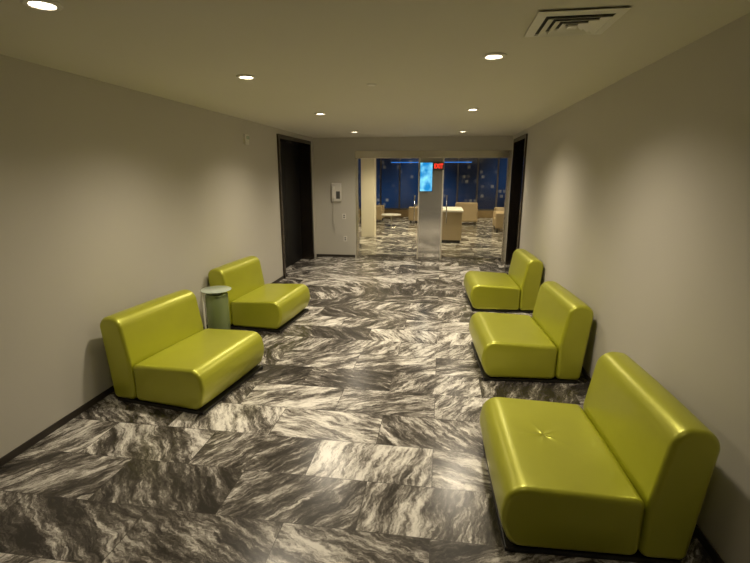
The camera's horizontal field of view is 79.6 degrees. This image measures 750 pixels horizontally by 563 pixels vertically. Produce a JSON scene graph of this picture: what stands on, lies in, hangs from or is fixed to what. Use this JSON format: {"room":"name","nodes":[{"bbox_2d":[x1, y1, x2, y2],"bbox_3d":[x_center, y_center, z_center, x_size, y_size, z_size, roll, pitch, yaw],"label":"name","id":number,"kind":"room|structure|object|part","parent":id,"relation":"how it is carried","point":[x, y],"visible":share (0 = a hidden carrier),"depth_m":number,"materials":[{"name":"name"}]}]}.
{"room":"waiting area","nodes":[
{"label":"waiting area","id":0,"kind":"room"},
{"bbox_2d":[0,54,316,457],"bbox_3d":[-2.410,-0.366,3.938,0.300,2.600,13.050,2,14,8],"label":"wall","id":1,"kind":"structure","parent":0,"point":[114,199],"depth_m":3.69,"materials":[{"name":"paint"}]},
{"bbox_2d":[0,275,283,466],"bbox_3d":[-2.429,1.154,3.066,0.010,0.055,10.660,2,14,8],"label":"baseboard","id":2,"kind":"structure","parent":1,"relation":"attached to","point":[23,447],"depth_m":3.35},
{"bbox_2d":[243,134,249,144],"bbox_3d":[-1.825,-2.023,6.407,0.057,0.140,0.120,2,14,8],"label":"fire alarm strobe","id":3,"kind":"object","parent":1,"relation":"attached to","point":[246,138],"visible":1,"depth_m":6.37,"materials":[{"name":"white plastic"}]},
{"bbox_2d":[280,141,301,267],"bbox_3d":[-1.772,-1.486,8.885,0.040,2.430,1.810,2,14,8],"label":"door","id":4,"kind":"structure","parent":1,"relation":"in","point":[290,186],"depth_m":9.18,"materials":[{"name":"black wood"}]},
{"bbox_2d":[276,134,314,277],"bbox_3d":[-1.638,-1.510,8.859,0.290,2.510,1.970,2,14,8],"label":"trim","id":5,"kind":"structure","parent":1,"relation":"attached to","point":[304,146],"depth_m":9.60,"materials":[{"name":"brown metal"}]},
{"bbox_2d":[0,216,713,562],"bbox_3d":[0.237,-0.146,8.767,10.600,0.100,23.600,2,14,8],"label":"floor","id":6,"kind":"structure","parent":0,"point":[357,437],"depth_m":3.12,"materials":[{"name":"stone"}]},
{"bbox_2d":[100,290,263,414],"bbox_3d":[-1.657,0.563,4.030,0.957,0.747,0.954,4,14,16],"label":"lounge chair","id":7,"kind":"object","parent":6,"relation":"on","point":[160,354],"visible":1,"depth_m":3.75,"materials":[{"name":"leather"}]},
{"bbox_3d":[-1.980,0.527,4.119,0.284,0.718,0.954,4,14,16],"label":"backrest","id":8,"kind":"part","parent":7,"relation":"part of","materials":[{"name":"leather"}]},
{"bbox_3d":[-1.523,0.734,4.032,0.679,0.357,0.950,4,14,16],"label":"seat","id":9,"kind":"part","parent":7,"relation":"part of","materials":[{"name":"leather"}]},
{"bbox_2d":[200,286,231,329],"bbox_3d":[-1.769,0.381,5.078,0.330,0.610,0.330,2,14,8],"label":"side table","id":10,"kind":"object","parent":6,"relation":"on","point":[216,297],"visible":0.8,"depth_m":4.97,"materials":[{"name":"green metal"}]},
{"bbox_3d":[-1.818,0.392,5.056,0.208,0.598,0.100,-6,15,-25],"label":"post","id":11,"kind":"part","parent":10,"relation":"part of","materials":[{"name":"green plastic"}]},
{"bbox_2d":[208,256,309,332],"bbox_3d":[-1.461,0.122,5.853,0.957,0.747,0.954,3,14,13],"label":"lounge chair","id":12,"kind":"object","parent":6,"relation":"on","point":[256,305],"visible":0.93,"depth_m":5.55,"materials":[{"name":"leather"}]},
{"bbox_3d":[-1.789,0.090,5.925,0.284,0.718,0.954,3,14,13],"label":"backrest","id":13,"kind":"part","parent":12,"relation":"part of","materials":[{"name":"leather"}]},
{"bbox_3d":[-1.326,0.291,5.861,0.679,0.357,0.950,3,14,13],"label":"seat","id":14,"kind":"part","parent":12,"relation":"part of","materials":[{"name":"leather"}]},
{"bbox_2d":[361,158,375,236],"bbox_3d":[-0.187,-2.631,13.298,0.400,2.598,0.350,2,14,8],"label":"column","id":15,"kind":"structure","parent":6,"relation":"on","point":[368,165],"depth_m":13.17,"materials":[{"name":"beige paint"}]},
{"bbox_2d":[376,205,383,221],"bbox_3d":[-0.077,-2.766,17.642,0.810,0.819,0.840,2,14,8],"label":"armchair","id":16,"kind":"object","parent":6,"relation":"on","point":[379,208],"visible":0.38,"depth_m":17.23,"materials":[{"name":"beige fabric"}]},
{"bbox_3d":[-0.103,-2.634,17.309,0.760,0.520,0.130,2,14,8],"label":"armrest","id":17,"kind":"part","parent":16,"relation":"part of","materials":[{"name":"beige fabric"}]},
{"bbox_2d":[382,213,400,226],"bbox_3d":[0.578,-2.179,16.022,0.700,0.438,0.700,2,14,8],"label":"coffee table","id":18,"kind":"object","parent":6,"relation":"on","point":[384,214],"visible":1,"depth_m":15.92,"materials":[{"name":"white plastic"}]},
{"bbox_2d":[409,206,417,222],"bbox_3d":[1.809,-2.651,17.163,0.810,0.819,0.840,7,15,27],"label":"armchair","id":19,"kind":"object","parent":6,"relation":"on","point":[411,209],"visible":0.33,"depth_m":16.91,"materials":[{"name":"beige fabric"}]},
{"bbox_2d":[442,207,463,242],"bbox_3d":[2.150,-1.625,12.775,0.620,0.889,1.310,2,14,8],"label":"counter","id":20,"kind":"object","parent":6,"relation":"on","point":[451,230],"depth_m":12.18,"materials":[{"name":"beige wood"}]},
{"bbox_2d":[443,207,463,211],"bbox_3d":[2.150,-2.033,12.676,0.620,0.050,1.310,2,14,8],"label":"countertop","id":21,"kind":"structure","parent":20,"relation":"on","point":[449,209],"depth_m":12.31,"materials":[{"name":"white plastic"}]},
{"bbox_2d":[455,202,477,224],"bbox_3d":[3.367,-2.542,16.716,0.840,0.819,0.810,2,14,8],"label":"armchair","id":22,"kind":"object","parent":6,"relation":"on","point":[470,214],"visible":0.62,"depth_m":16.30,"materials":[{"name":"beige fabric"}]},
{"bbox_2d":[492,211,503,231],"bbox_3d":[4.346,-2.092,14.854,0.810,0.819,0.840,2,14,8],"label":"armchair","id":23,"kind":"object","parent":6,"relation":"on","point":[498,216],"visible":0.43,"depth_m":14.53,"materials":[{"name":"beige fabric"}]},
{"bbox_3d":[4.270,-1.961,14.528,0.760,0.520,0.130,2,14,8],"label":"armrest","id":24,"kind":"part","parent":23,"relation":"part of","materials":[{"name":"beige fabric"}]},
{"bbox_2d":[494,207,503,210],"bbox_3d":[4.774,-2.457,16.364,0.810,0.819,0.840,2,14,8],"label":"armchair","id":25,"kind":"object","parent":6,"relation":"on","point":[495,208],"visible":0.06,"depth_m":16.63,"materials":[{"name":"beige fabric"}]},
{"bbox_2d":[464,249,543,312],"bbox_3d":[1.822,-0.047,6.553,0.957,0.747,0.954,1,14,5],"label":"lounge chair","id":26,"kind":"object","parent":6,"relation":"on","point":[516,291],"visible":0.96,"depth_m":6.16,"materials":[{"name":"leather"}]},
{"bbox_3d":[1.684,0.112,6.604,0.679,0.357,0.950,1,14,5],"label":"seat","id":27,"kind":"part","parent":26,"relation":"part of","materials":[{"name":"leather"}]},
{"bbox_3d":[2.157,-0.054,6.519,0.284,0.718,0.954,1,14,5],"label":"backrest","id":28,"kind":"part","parent":26,"relation":"part of","materials":[{"name":"leather"}]},
{"bbox_2d":[469,281,593,382],"bbox_3d":[1.483,0.452,4.491,0.957,0.747,0.954,1,14,4],"label":"lounge chair","id":29,"kind":"object","parent":6,"relation":"on","point":[550,346],"visible":1,"depth_m":4.11,"materials":[{"name":"leather"}]},
{"bbox_3d":[1.344,0.611,4.540,0.679,0.357,0.950,1,14,4],"label":"seat","id":30,"kind":"part","parent":29,"relation":"part of","materials":[{"name":"leather"}]},
{"bbox_3d":[1.818,0.444,4.463,0.284,0.718,0.954,1,14,4],"label":"backrest","id":31,"kind":"part","parent":29,"relation":"part of","materials":[{"name":"leather"}]},
{"bbox_2d":[480,352,719,562],"bbox_3d":[1.147,0.910,2.599,0.957,0.747,0.954,1,14,6],"label":"lounge chair","id":32,"kind":"object","parent":6,"relation":"on","point":[626,476],"visible":1,"depth_m":2.24,"materials":[{"name":"leather"}]},
{"bbox_3d":[1.009,1.067,2.653,0.679,0.357,0.950,1,14,6],"label":"seat","id":33,"kind":"part","parent":32,"relation":"part of","materials":[{"name":"leather"}]},
{"bbox_3d":[1.482,0.904,2.560,0.284,0.718,0.954,1,14,6],"label":"backrest","id":34,"kind":"part","parent":32,"relation":"part of","materials":[{"name":"leather"}]},
{"bbox_2d":[0,0,749,137],"bbox_3d":[0.237,-2.770,8.132,10.600,0.100,23.600,2,14,8],"label":"ceiling","id":35,"kind":"structure","parent":0,"point":[306,58],"depth_m":2.77,"materials":[{"name":"paint"}]},
{"bbox_2d":[20,0,62,11],"bbox_3d":[-1.474,-1.227,1.994,0.156,0.011,0.156,2,14,8],"label":"recessed light","id":36,"kind":"object","parent":35,"relation":"in","point":[44,5],"visible":1,"depth_m":2.00,"materials":[{"name":"beige"}]},
{"bbox_2d":[236,74,255,79],"bbox_3d":[-1.004,-1.593,3.508,0.156,0.011,0.156,2,14,8],"label":"recessed light","id":37,"kind":"object","parent":35,"relation":"in","point":[240,76],"visible":1,"depth_m":3.49,"materials":[{"name":"white glass"}]},
{"bbox_2d":[466,108,479,110],"bbox_3d":[1.157,-2.030,5.314,0.156,0.011,0.156,2,14,8],"label":"recessed light","id":38,"kind":"object","parent":35,"relation":"in","point":[469,109],"visible":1,"depth_m":5.28,"materials":[{"name":"beige"}]},
{"bbox_2d":[481,52,505,59],"bbox_3d":[0.762,-1.442,2.885,0.156,0.011,0.156,2,14,8],"label":"recessed light","id":39,"kind":"object","parent":35,"relation":"in","point":[496,55],"visible":1,"depth_m":2.87,"materials":[{"name":"beige"}]},
{"bbox_2d":[524,7,630,36],"bbox_3d":[0.984,-1.280,2.246,0.400,0.025,0.400,2,14,8],"label":"ceiling vent","id":40,"kind":"object","parent":35,"relation":"in","point":[587,21],"visible":1,"depth_m":2.20,"materials":[{"name":"white metal"}]},
{"bbox_3d":[0.984,-1.271,2.248,0.044,0.006,0.044,2,14,8],"label":"plate","id":41,"kind":"part","parent":40,"relation":"part of","materials":[{"name":"white metal"}]},
{"bbox_2d":[313,136,512,256],"bbox_3d":[0.747,-1.791,9.826,4.200,2.600,0.150,2,14,8],"label":"wall","id":42,"kind":"structure","parent":0,"point":[334,158],"depth_m":9.81,"materials":[{"name":"paint"}]},
{"bbox_2d":[317,254,354,256],"bbox_3d":[-0.897,-0.591,10.280,0.900,0.055,0.010,2,14,8],"label":"baseboard","id":43,"kind":"structure","parent":42,"relation":"attached to","point":[324,255],"depth_m":10.28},
{"bbox_2d":[331,183,341,225],"bbox_3d":[-0.854,-1.663,9.967,0.220,1.015,0.099,2,14,8],"label":"wall phone","id":44,"kind":"object","parent":42,"relation":"attached to","point":[335,187],"visible":1,"depth_m":9.88,"materials":[{"name":"white plastic"}]},
{"bbox_2d":[355,150,511,260],"bbox_3d":[1.201,-1.637,9.787,3.279,2.318,0.175,2,14,8],"label":"glass entrance","id":45,"kind":"object","parent":42,"relation":"attached to","point":[430,203],"visible":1,"depth_m":9.69,"materials":[{"name":"glass"}]},
{"bbox_3d":[0.287,-0.573,10.190,1.304,0.059,0.040,2,14,8],"label":"rail","id":46,"kind":"part","parent":45,"relation":"part of","materials":[{"name":"metal"}]},
{"bbox_2d":[420,162,432,190],"bbox_3d":[1.089,-2.221,9.563,0.264,0.600,0.034,2,14,8],"label":"display","id":47,"kind":"object","parent":45,"relation":"attached to","point":[426,168],"visible":1,"depth_m":9.54,"materials":[{"name":"blue glass"}]},
{"bbox_2d":[433,163,443,169],"bbox_3d":[1.339,-2.422,9.461,0.220,0.150,0.040,2,14,8],"label":"exit sign","id":48,"kind":"object","parent":45,"relation":"attached to","point":[436,166],"visible":1,"depth_m":9.45,"materials":[{"name":"red plastic"}]},
{"bbox_3d":[1.543,-1.560,9.722,0.024,0.600,0.066,2,14,8],"label":"door handle","id":49,"kind":"part","parent":45,"relation":"part of","materials":[{"name":"metal"}]},
{"bbox_3d":[2.115,-0.510,9.931,1.289,0.059,0.040,2,14,8],"label":"rail","id":50,"kind":"part","parent":45,"relation":"part of","materials":[{"name":"metal"}]},
{"bbox_2d":[505,13,749,562],"bbox_3d":[2.043,-0.214,3.307,0.300,2.600,13.050,2,14,8],"label":"wall","id":51,"kind":"structure","parent":0,"point":[636,195],"depth_m":2.77,"materials":[{"name":"paint"}]},
{"bbox_2d":[505,133,527,264],"bbox_3d":[2.788,-1.427,8.516,0.290,2.510,1.390,2,14,8],"label":"door","id":52,"kind":"structure","parent":51,"relation":"attached to","point":[520,143],"depth_m":9.02,"materials":[{"name":"black wood"}]},
{"bbox_2d":[581,366,723,562],"bbox_3d":[1.759,1.229,2.757,0.010,0.055,11.240,2,14,8],"label":"baseboard","id":53,"kind":"structure","parent":51,"relation":"attached to","point":[701,537],"depth_m":2.30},
{"bbox_3d":[1.919,-4.168,19.654,10.600,2.600,0.300,2,14,8],"label":"wall","id":54,"kind":"structure","parent":0,"visible":0},
{"bbox_2d":[359,159,360,208],"bbox_3d":[-0.970,-4.314,19.829,0.823,2.200,0.110,2,14,8],"label":"window","id":55,"kind":"structure","parent":54,"relation":"in","point":[359,159],"depth_m":19.80,"materials":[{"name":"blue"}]},
{"bbox_2d":[376,158,380,204],"bbox_3d":[-0.154,-4.286,19.713,0.823,2.200,0.110,2,14,8],"label":"window","id":56,"kind":"structure","parent":54,"relation":"in","point":[378,160],"depth_m":19.65,"materials":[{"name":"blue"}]},
{"bbox_2d":[381,158,399,208],"bbox_3d":[0.663,-4.258,19.598,0.823,2.200,0.110,2,14,8],"label":"window","id":57,"kind":"structure","parent":54,"relation":"in","point":[390,172],"depth_m":19.60,"materials":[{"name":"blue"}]},
{"bbox_2d":[399,158,418,208],"bbox_3d":[1.479,-4.230,19.482,0.823,2.200,0.110,2,14,8],"label":"window","id":58,"kind":"structure","parent":54,"relation":"in","point":[409,172],"depth_m":19.49,"materials":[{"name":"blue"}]},
{"bbox_2d":[359,209,492,217],"bbox_3d":[1.870,-2.971,19.598,10.000,0.300,0.120,2,14,8],"label":"trim","id":59,"kind":"structure","parent":54,"relation":"attached to","point":[404,213],"depth_m":19.61,"materials":[{"name":"brown wood"}]},
{"bbox_2d":[443,158,458,206],"bbox_3d":[3.112,-4.174,19.250,0.823,2.200,0.110,2,14,8],"label":"window","id":60,"kind":"structure","parent":54,"relation":"in","point":[450,169],"depth_m":19.23,"materials":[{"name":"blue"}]},
{"bbox_2d":[457,158,478,201],"bbox_3d":[3.928,-4.146,19.135,0.823,2.200,0.110,2,14,8],"label":"window","id":61,"kind":"structure","parent":54,"relation":"in","point":[467,172],"depth_m":19.10,"materials":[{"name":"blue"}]},
{"bbox_2d":[476,158,498,209],"bbox_3d":[4.745,-4.118,19.019,0.823,2.200,0.110,2,14,8],"label":"window","id":62,"kind":"structure","parent":54,"relation":"in","point":[487,181],"depth_m":19.02,"materials":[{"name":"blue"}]},
{"bbox_2d":[496,158,506,206],"bbox_3d":[5.561,-4.090,18.903,0.823,2.200,0.110,2,14,8],"label":"window","id":63,"kind":"structure","parent":54,"relation":"in","point":[502,169],"depth_m":18.93,"materials":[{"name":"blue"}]},
{"bbox_3d":[2.295,-4.202,19.366,0.823,2.200,0.110,2,14,8],"label":"window","id":64,"kind":"structure","parent":54,"relation":"in","visible":0},
{"bbox_2d":[391,162,471,162],"bbox_3d":[2.369,-5.046,19.052,3.400,0.030,0.040,2,14,8],"label":"light","id":65,"kind":"object","parent":64,"relation":"attached to","point":[391,162],"visible":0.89,"depth_m":19.03,"materials":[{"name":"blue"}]}
]}

